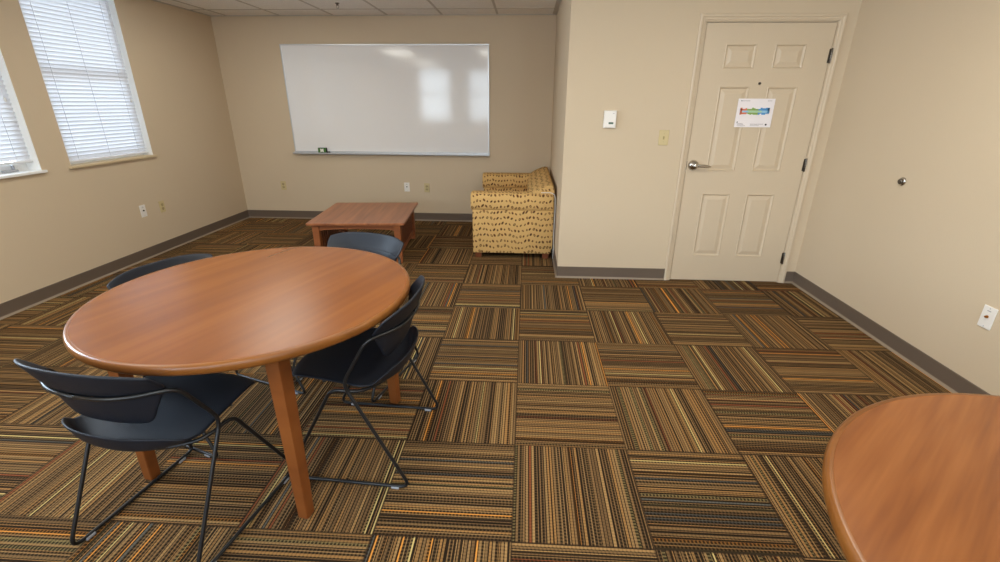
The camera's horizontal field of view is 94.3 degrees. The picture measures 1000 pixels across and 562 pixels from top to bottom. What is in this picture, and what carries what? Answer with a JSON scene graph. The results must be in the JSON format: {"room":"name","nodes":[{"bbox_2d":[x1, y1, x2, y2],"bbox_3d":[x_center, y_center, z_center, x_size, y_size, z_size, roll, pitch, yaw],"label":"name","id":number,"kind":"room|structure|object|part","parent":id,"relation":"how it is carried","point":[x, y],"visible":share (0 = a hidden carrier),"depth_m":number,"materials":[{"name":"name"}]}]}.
{"room":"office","nodes":[
{"label":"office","id":0,"kind":"room"},
{"bbox_2d":[0,0,247,303],"bbox_3d":[-3.667,-0.552,2.113,0.160,2.380,8.250,1,21,3],"label":"wall","id":1,"kind":"structure","parent":0,"point":[61,223],"depth_m":4.37,"materials":[{"name":"beige paint"}]},
{"bbox_2d":[0,49,47,178],"bbox_3d":[-3.598,-1.328,2.895,0.182,1.401,0.934,1,21,3],"label":"window","id":2,"kind":"structure","parent":1,"relation":"in","point":[30,168],"depth_m":3.42,"materials":[{"name":"white paint"}]},
{"bbox_3d":[-3.656,-1.336,2.896,0.045,1.379,0.882,1,21,3],"label":"frame","id":3,"kind":"part","parent":2,"relation":"part of","materials":[{"name":"white paint"}]},
{"bbox_2d":[0,76,32,165],"bbox_3d":[-3.578,-1.363,2.881,0.056,1.315,0.872,1,21,3],"label":"window blind","id":4,"kind":"object","parent":2,"relation":"attached to","point":[12,146],"visible":1,"depth_m":3.37,"materials":[{"name":"white paint"}]},
{"bbox_3d":[-3.587,-0.757,3.113,0.036,0.016,0.872,1,21,3],"label":"rail","id":5,"kind":"part","parent":4,"relation":"part of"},
{"bbox_3d":[-3.584,-0.683,3.142,0.147,0.020,0.934,1,21,3],"label":"sill","id":6,"kind":"part","parent":2,"relation":"part of","materials":[{"name":"white paint"}]},
{"bbox_2d":[18,0,156,168],"bbox_3d":[-3.535,-1.732,3.951,0.182,1.401,0.934,1,21,3],"label":"window","id":7,"kind":"structure","parent":1,"relation":"in","point":[111,4],"depth_m":4.29,"materials":[{"name":"white paint"}]},
{"bbox_2d":[19,0,147,162],"bbox_3d":[-3.515,-1.747,3.944,0.056,1.358,0.872,1,21,3],"label":"window blind","id":8,"kind":"object","parent":7,"relation":"attached to","point":[75,42],"visible":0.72,"depth_m":3.94,"materials":[{"name":"white paint"}]},
{"bbox_3d":[-3.525,-1.121,4.184,0.036,0.016,0.872,1,21,3],"label":"rail","id":9,"kind":"part","parent":8,"relation":"part of","materials":[{"name":"white plastic"}]},
{"bbox_3d":[-3.473,-2.104,4.213,0.004,0.835,0.002,1,21,3],"label":"lift cord","id":10,"kind":"part","parent":8,"relation":"part of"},
{"bbox_3d":[-3.594,-1.740,3.951,0.045,1.379,0.882,1,21,3],"label":"frame","id":11,"kind":"part","parent":7,"relation":"part of","materials":[{"name":"white paint"}]},
{"bbox_3d":[-3.521,-1.087,4.197,0.147,0.020,0.934,1,21,3],"label":"sill","id":12,"kind":"part","parent":7,"relation":"part of","materials":[{"name":"beige paint"}]},
{"bbox_2d":[0,210,249,319],"bbox_3d":[-3.584,0.513,2.516,0.017,0.103,7.930,1,21,3],"label":"baseboard","id":13,"kind":"structure","parent":1,"relation":"attached to","point":[21,303],"depth_m":4.10,"materials":[{"name":"plastic"}]},
{"bbox_2d":[139,205,147,217],"bbox_3d":[-3.457,-0.679,4.497,0.016,0.115,0.070,1,21,3],"label":"outlet","id":14,"kind":"object","parent":1,"relation":"attached to","point":[142,208],"visible":1,"depth_m":4.50,"materials":[{"name":"white plastic"}]},
{"bbox_2d":[158,200,165,212],"bbox_3d":[-3.447,-0.761,4.732,0.008,0.115,0.070,1,21,3],"label":"electrical outlet","id":15,"kind":"object","parent":1,"relation":"attached to","point":[161,203],"visible":1,"depth_m":4.73,"materials":[{"name":"beige plastic"}]},
{"bbox_2d":[152,0,560,15],"bbox_3d":[-0.563,-1.641,1.512,6.365,0.126,8.250,1,21,3],"label":"ceiling","id":16,"kind":"structure","parent":0,"point":[205,7],"depth_m":4.84,"materials":[{"name":"tile"}]},
{"bbox_2d":[211,15,556,213],"bbox_3d":[-1.306,-1.945,5.778,4.122,2.380,0.160,1,21,3],"label":"wall","id":17,"kind":"structure","parent":0,"point":[521,47],"depth_m":5.65,"materials":[{"name":"beige paint"}]},
{"bbox_2d":[280,181,286,189],"bbox_3d":[-2.824,-1.245,6.046,0.070,0.115,0.008,1,21,3],"label":"electrical outlet","id":18,"kind":"object","parent":17,"relation":"attached to","point":[283,183],"visible":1,"depth_m":6.04,"materials":[{"name":"beige plastic"}]},
{"bbox_2d":[248,210,472,221],"bbox_3d":[-1.376,-0.852,6.106,4.002,0.103,0.017,1,21,3],"label":"baseboard","id":19,"kind":"structure","parent":17,"relation":"attached to","point":[460,217],"depth_m":6.16,"materials":[{"name":"plastic"}]},
{"bbox_2d":[279,44,489,155],"bbox_3d":[-1.362,-2.159,5.575,2.474,1.246,0.073,1,21,3],"label":"whiteboard","id":20,"kind":"object","parent":17,"relation":"attached to","point":[343,99],"visible":1,"depth_m":5.58,"materials":[{"name":"plastic"}]},
{"bbox_2d":[318,148,326,152],"bbox_3d":[-2.226,-1.641,5.815,0.106,0.060,0.042,1,21,3],"label":"eraser","id":21,"kind":"object","parent":20,"relation":"on","point":[320,150],"visible":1,"depth_m":5.80,"materials":[{"name":"fabric"}]},
{"bbox_2d":[293,151,489,155],"bbox_3d":[-1.365,-1.591,5.783,2.474,0.036,0.056,1,21,3],"label":"marker tray","id":22,"kind":"object","parent":20,"relation":"on","point":[421,153],"depth_m":5.78,"materials":[{"name":"metal"}]},
{"bbox_2d":[404,182,409,191],"bbox_3d":[-1.198,-1.208,5.960,0.070,0.115,0.016,1,21,3],"label":"outlet","id":23,"kind":"object","parent":17,"relation":"attached to","point":[406,185],"visible":1,"depth_m":5.96,"materials":[{"name":"white plastic"}]},
{"bbox_2d":[424,183,429,191],"bbox_3d":[-0.939,-1.196,5.953,0.070,0.115,0.008,1,21,3],"label":"electrical outlet","id":24,"kind":"object","parent":17,"relation":"attached to","point":[426,185],"visible":1,"depth_m":5.95,"materials":[{"name":"beige plastic"}]},
{"bbox_2d":[0,218,950,561],"bbox_3d":[-0.575,0.690,2.406,6.365,0.120,8.250,1,21,3],"label":"floor","id":25,"kind":"structure","parent":0,"point":[575,419],"depth_m":2.15,"materials":[{"name":"carpet"}]},
{"bbox_2d":[13,358,289,561],"bbox_3d":[-1.167,0.513,1.637,0.525,0.756,0.520,5,21,12],"label":"chair","id":26,"kind":"object","parent":25,"relation":"on","point":[148,413],"visible":0.93,"depth_m":1.50,"materials":[{"name":"grey plastic"}]},
{"bbox_3d":[-1.210,0.272,1.334,0.476,0.091,0.116,5,21,12],"label":"panel","id":27,"kind":"part","parent":26,"relation":"part of","materials":[{"name":"grey plastic"}]},
{"bbox_3d":[-1.207,0.365,1.386,0.439,0.133,0.082,5,21,12],"label":"panel","id":28,"kind":"part","parent":26,"relation":"part of","materials":[{"name":"grey plastic"}]},
{"bbox_3d":[-1.294,0.539,1.685,0.263,0.667,0.505,5,21,12],"label":"sled leg","id":29,"kind":"part","parent":26,"relation":"part of","materials":[{"name":"black metal"}]},
{"bbox_3d":[-1.164,0.419,1.614,0.477,0.083,0.477,5,21,12],"label":"seat","id":30,"kind":"part","parent":26,"relation":"part of","materials":[{"name":"grey plastic"}]},
{"bbox_3d":[-1.038,0.560,1.632,0.263,0.667,0.505,5,21,12],"label":"sled leg","id":31,"kind":"part","parent":26,"relation":"part of","materials":[{"name":"black metal"}]},
{"bbox_2d":[107,253,305,457],"bbox_3d":[-1.360,0.301,2.185,0.520,0.756,0.525,9,22,21],"label":"chair","id":32,"kind":"object","parent":25,"relation":"on","point":[137,272],"visible":0.07,"depth_m":2.13,"materials":[{"name":"grey plastic"}]},
{"bbox_3d":[-1.546,-0.037,2.137,0.116,0.091,0.476,9,22,21],"label":"panel","id":33,"kind":"part","parent":32,"relation":"part of","materials":[{"name":"grey plastic"}]},
{"bbox_3d":[-1.403,0.385,2.084,0.505,0.667,0.263,9,22,21],"label":"sled leg","id":34,"kind":"part","parent":32,"relation":"part of","materials":[{"name":"black metal"}]},
{"bbox_3d":[-1.304,0.299,2.311,0.505,0.667,0.263,9,22,21],"label":"sled leg","id":35,"kind":"part","parent":32,"relation":"part of","materials":[{"name":"black metal"}]},
{"bbox_2d":[63,247,409,518],"bbox_3d":[-0.988,0.374,2.030,1.216,0.735,1.216,1,21,3],"label":"round table","id":36,"kind":"object","parent":25,"relation":"on","point":[271,307],"visible":0.99,"depth_m":1.68,"materials":[{"name":"brown wood"}]},
{"bbox_3d":[-1.425,0.480,1.797,0.057,0.701,0.057,6,22,14],"label":"leg","id":37,"kind":"part","parent":36,"relation":"part of","materials":[{"name":"brown wood"}]},
{"bbox_3d":[-0.732,0.548,1.629,0.057,0.701,0.057,6,22,14],"label":"leg","id":38,"kind":"part","parent":36,"relation":"part of","materials":[{"name":"brown wood"}]},
{"bbox_3d":[-0.550,0.301,2.276,0.057,0.701,0.057,6,22,14],"label":"leg","id":39,"kind":"part","parent":36,"relation":"part of","materials":[{"name":"brown wood"}]},
{"bbox_2d":[292,232,418,401],"bbox_3d":[-0.815,0.165,2.549,0.525,0.756,0.520,7,22,17],"label":"chair","id":40,"kind":"object","parent":25,"relation":"on","point":[388,246],"visible":0.2,"depth_m":2.63,"materials":[{"name":"grey plastic"}]},
{"bbox_3d":[-0.942,0.192,2.595,0.263,0.667,0.505,7,22,17],"label":"sled leg","id":41,"kind":"part","parent":40,"relation":"part of","materials":[{"name":"black metal"}]},
{"bbox_3d":[-0.750,-0.214,2.609,0.476,0.091,0.116,7,22,17],"label":"panel","id":42,"kind":"part","parent":40,"relation":"part of","materials":[{"name":"grey plastic"}]},
{"bbox_3d":[-0.756,-0.111,2.632,0.439,0.133,0.082,7,22,17],"label":"panel","id":43,"kind":"part","parent":40,"relation":"part of","materials":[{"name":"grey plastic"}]},
{"bbox_3d":[-0.693,0.222,2.519,0.263,0.667,0.505,7,22,17],"label":"sled leg","id":44,"kind":"part","parent":40,"relation":"part of","materials":[{"name":"black metal"}]},
{"bbox_2d":[306,202,417,262],"bbox_3d":[-1.364,-0.522,4.827,0.910,0.402,0.970,0,21,-2],"label":"coffee table","id":45,"kind":"object","parent":25,"relation":"on","point":[398,217],"visible":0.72,"depth_m":4.59,"materials":[{"name":"brown wood"}]},
{"bbox_3d":[-1.730,-0.354,4.418,0.060,0.378,0.060,0,21,-2],"label":"leg","id":46,"kind":"part","parent":45,"relation":"part of","materials":[{"name":"brown wood"}]},
{"bbox_3d":[-0.970,-0.359,4.442,0.060,0.378,0.060,0,21,-2],"label":"leg","id":47,"kind":"part","parent":45,"relation":"part of","materials":[{"name":"brown wood"}]},
{"bbox_3d":[-0.984,-0.541,4.833,0.022,0.318,0.800,0,21,-2],"label":"rail","id":48,"kind":"part","parent":45,"relation":"part of","materials":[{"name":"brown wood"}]},
{"bbox_3d":[-0.998,-0.667,5.245,0.060,0.378,0.060,0,21,-2],"label":"leg","id":49,"kind":"part","parent":45,"relation":"part of","materials":[{"name":"brown wood"}]},
{"bbox_2d":[292,275,438,488],"bbox_3d":[-0.579,0.381,1.989,0.520,0.756,0.525,3,21,6],"label":"chair","id":50,"kind":"object","parent":25,"relation":"on","point":[367,359],"visible":0.94,"depth_m":1.85,"materials":[{"name":"grey plastic"}]},
{"bbox_3d":[-0.591,0.291,1.956,0.477,0.083,0.477,3,21,6],"label":"seat","id":51,"kind":"part","parent":50,"relation":"part of","materials":[{"name":"grey plastic"}]},
{"bbox_3d":[-0.601,0.466,1.884,0.505,0.667,0.263,3,21,6],"label":"sled leg","id":52,"kind":"part","parent":50,"relation":"part of","materials":[{"name":"black metal"}]},
{"bbox_3d":[-0.571,0.373,2.127,0.505,0.667,0.263,3,21,6],"label":"sled leg","id":53,"kind":"part","parent":50,"relation":"part of","materials":[{"name":"black metal"}]},
{"bbox_3d":[-0.393,0.176,1.888,0.082,0.133,0.439,3,21,6],"label":"panel","id":54,"kind":"part","parent":50,"relation":"part of","materials":[{"name":"grey plastic"}]},
{"bbox_3d":[-0.377,0.079,1.849,0.116,0.091,0.476,3,21,6],"label":"panel","id":55,"kind":"part","parent":50,"relation":"part of","materials":[{"name":"grey plastic"}]},
{"bbox_2d":[471,167,554,258],"bbox_3d":[0.156,-0.821,5.168,0.801,0.732,1.460,1,21,3],"label":"loveseat","id":56,"kind":"object","parent":25,"relation":"on","point":[512,214],"visible":0.99,"depth_m":4.53,"materials":[{"name":"fabric"}]},
{"bbox_3d":[0.191,-0.963,5.790,0.774,0.448,0.149,1,21,3],"label":"arm","id":57,"kind":"part","parent":56,"relation":"part of","materials":[{"name":"fabric"}]},
{"bbox_3d":[0.121,-0.511,4.610,0.774,0.448,0.149,1,21,3],"label":"arm","id":58,"kind":"part","parent":56,"relation":"part of","materials":[{"name":"fabric"}]},
{"bbox_3d":[0.426,-0.860,5.136,0.260,0.634,1.406,1,21,3],"label":"backrest","id":59,"kind":"part","parent":56,"relation":"part of","materials":[{"name":"fabric"}]},
{"bbox_2d":[541,192,555,258],"bbox_3d":[0.458,-0.530,4.489,0.143,0.654,0.015,3,21,7],"label":"cord","id":60,"kind":"object","parent":56,"relation":"on","point":[541,192],"visible":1,"depth_m":4.46,"materials":[{"name":"black"}]},
{"bbox_2d":[822,393,999,561],"bbox_3d":[1.197,0.857,0.801,1.224,0.735,1.224,1,21,3],"label":"round table","id":61,"kind":"object","parent":25,"relation":"on","point":[910,478],"visible":1,"depth_m":0.94,"materials":[{"name":"brown wood"}]},
{"bbox_2d":[550,0,569,259],"bbox_3d":[0.636,-1.535,4.735,0.120,2.380,1.864,1,21,3],"label":"wall","id":62,"kind":"structure","parent":0,"point":[562,21],"depth_m":4.42,"materials":[{"name":"beige paint"}]},
{"bbox_2d":[551,239,556,276],"bbox_3d":[0.557,-0.442,5.063,0.017,0.103,2.041,1,21,3],"label":"baseboard","id":63,"kind":"structure","parent":62,"relation":"attached to","point":[554,260],"depth_m":4.46,"materials":[{"name":"plastic"}]},
{"bbox_2d":[557,0,861,271],"bbox_3d":[1.540,-1.150,3.743,2.043,2.380,0.160,1,21,3],"label":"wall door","id":64,"kind":"structure","parent":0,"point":[634,59],"depth_m":3.63,"materials":[{"name":"beige paint"}]},
{"bbox_2d":[555,266,664,279],"bbox_3d":[0.969,-0.069,4.096,0.953,0.103,0.017,1,21,3],"label":"baseboard","id":65,"kind":"structure","parent":64,"relation":"attached to","point":[562,271],"depth_m":4.10,"materials":[{"name":"plastic"}]},
{"bbox_2d":[603,110,616,127],"bbox_3d":[0.862,-1.269,3.636,0.096,0.129,0.030,1,21,3],"label":"thermostat","id":66,"kind":"object","parent":64,"relation":"attached to","point":[609,121],"visible":1,"depth_m":3.62,"materials":[{"name":"white plastic"}]},
{"bbox_2d":[658,130,668,144],"bbox_3d":[1.297,-1.133,3.669,0.077,0.115,0.017,1,21,3],"label":"light switch","id":67,"kind":"object","parent":64,"relation":"attached to","point":[663,134],"visible":1,"depth_m":3.67,"materials":[{"name":"beige plastic"}]},
{"bbox_2d":[664,13,848,282],"bbox_3d":[1.965,-0.969,3.718,1.030,2.064,0.170,1,21,3],"label":"door","id":68,"kind":"structure","parent":64,"relation":"attached to","point":[740,193],"depth_m":3.66,"materials":[{"name":"paint"}]},
{"bbox_3d":[1.556,-0.922,3.708,0.082,0.082,0.073,1,21,3],"label":"handle","id":69,"kind":"part","parent":68,"relation":"part of","materials":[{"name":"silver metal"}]},
{"bbox_3d":[1.617,-0.911,3.682,0.130,0.024,0.017,0,21,-1],"label":"lever","id":70,"kind":"part","parent":68,"relation":"part of","materials":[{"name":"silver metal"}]},
{"bbox_2d":[734,99,775,126],"bbox_3d":[1.963,-1.295,3.574,0.275,0.208,0.003,1,21,3],"label":"paper notice","id":71,"kind":"object","parent":68,"relation":"attached to","point":[750,112],"visible":1,"depth_m":3.57,"materials":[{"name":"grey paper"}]},
{"bbox_2d":[795,0,999,395],"bbox_3d":[2.473,-0.040,0.860,0.160,2.380,6.226,1,21,3],"label":"wall","id":72,"kind":"structure","parent":0,"point":[918,101],"depth_m":2.75,"materials":[{"name":"beige paint"}]},
{"bbox_2d":[784,271,794,282],"bbox_3d":[2.511,-0.031,4.019,0.077,0.103,0.017,1,21,3],"label":"baseboard","id":73,"kind":"structure","parent":72,"relation":"attached to","point":[789,275],"depth_m":4.02,"materials":[{"name":"plastic"}]},
{"bbox_2d":[792,272,990,394],"bbox_3d":[2.379,1.021,1.272,0.017,0.103,5.906,1,21,3],"label":"baseboard","id":74,"kind":"structure","parent":72,"relation":"attached to","point":[953,382],"depth_m":2.92,"materials":[{"name":"plastic"}]},
{"bbox_2d":[897,177,905,185],"bbox_3d":[2.496,-0.620,2.885,0.024,0.052,0.052,1,21,3],"label":"door stop","id":75,"kind":"object","parent":72,"relation":"attached to","point":[902,181],"visible":1,"depth_m":2.87,"materials":[{"name":"silver metal"}]},
{"bbox_2d":[977,304,998,330],"bbox_3d":[2.453,0.183,2.337,0.016,0.115,0.070,1,21,3],"label":"outlet","id":76,"kind":"object","parent":72,"relation":"attached to","point":[988,315],"visible":1,"depth_m":2.33,"materials":[{"name":"white plastic"}]}
]}

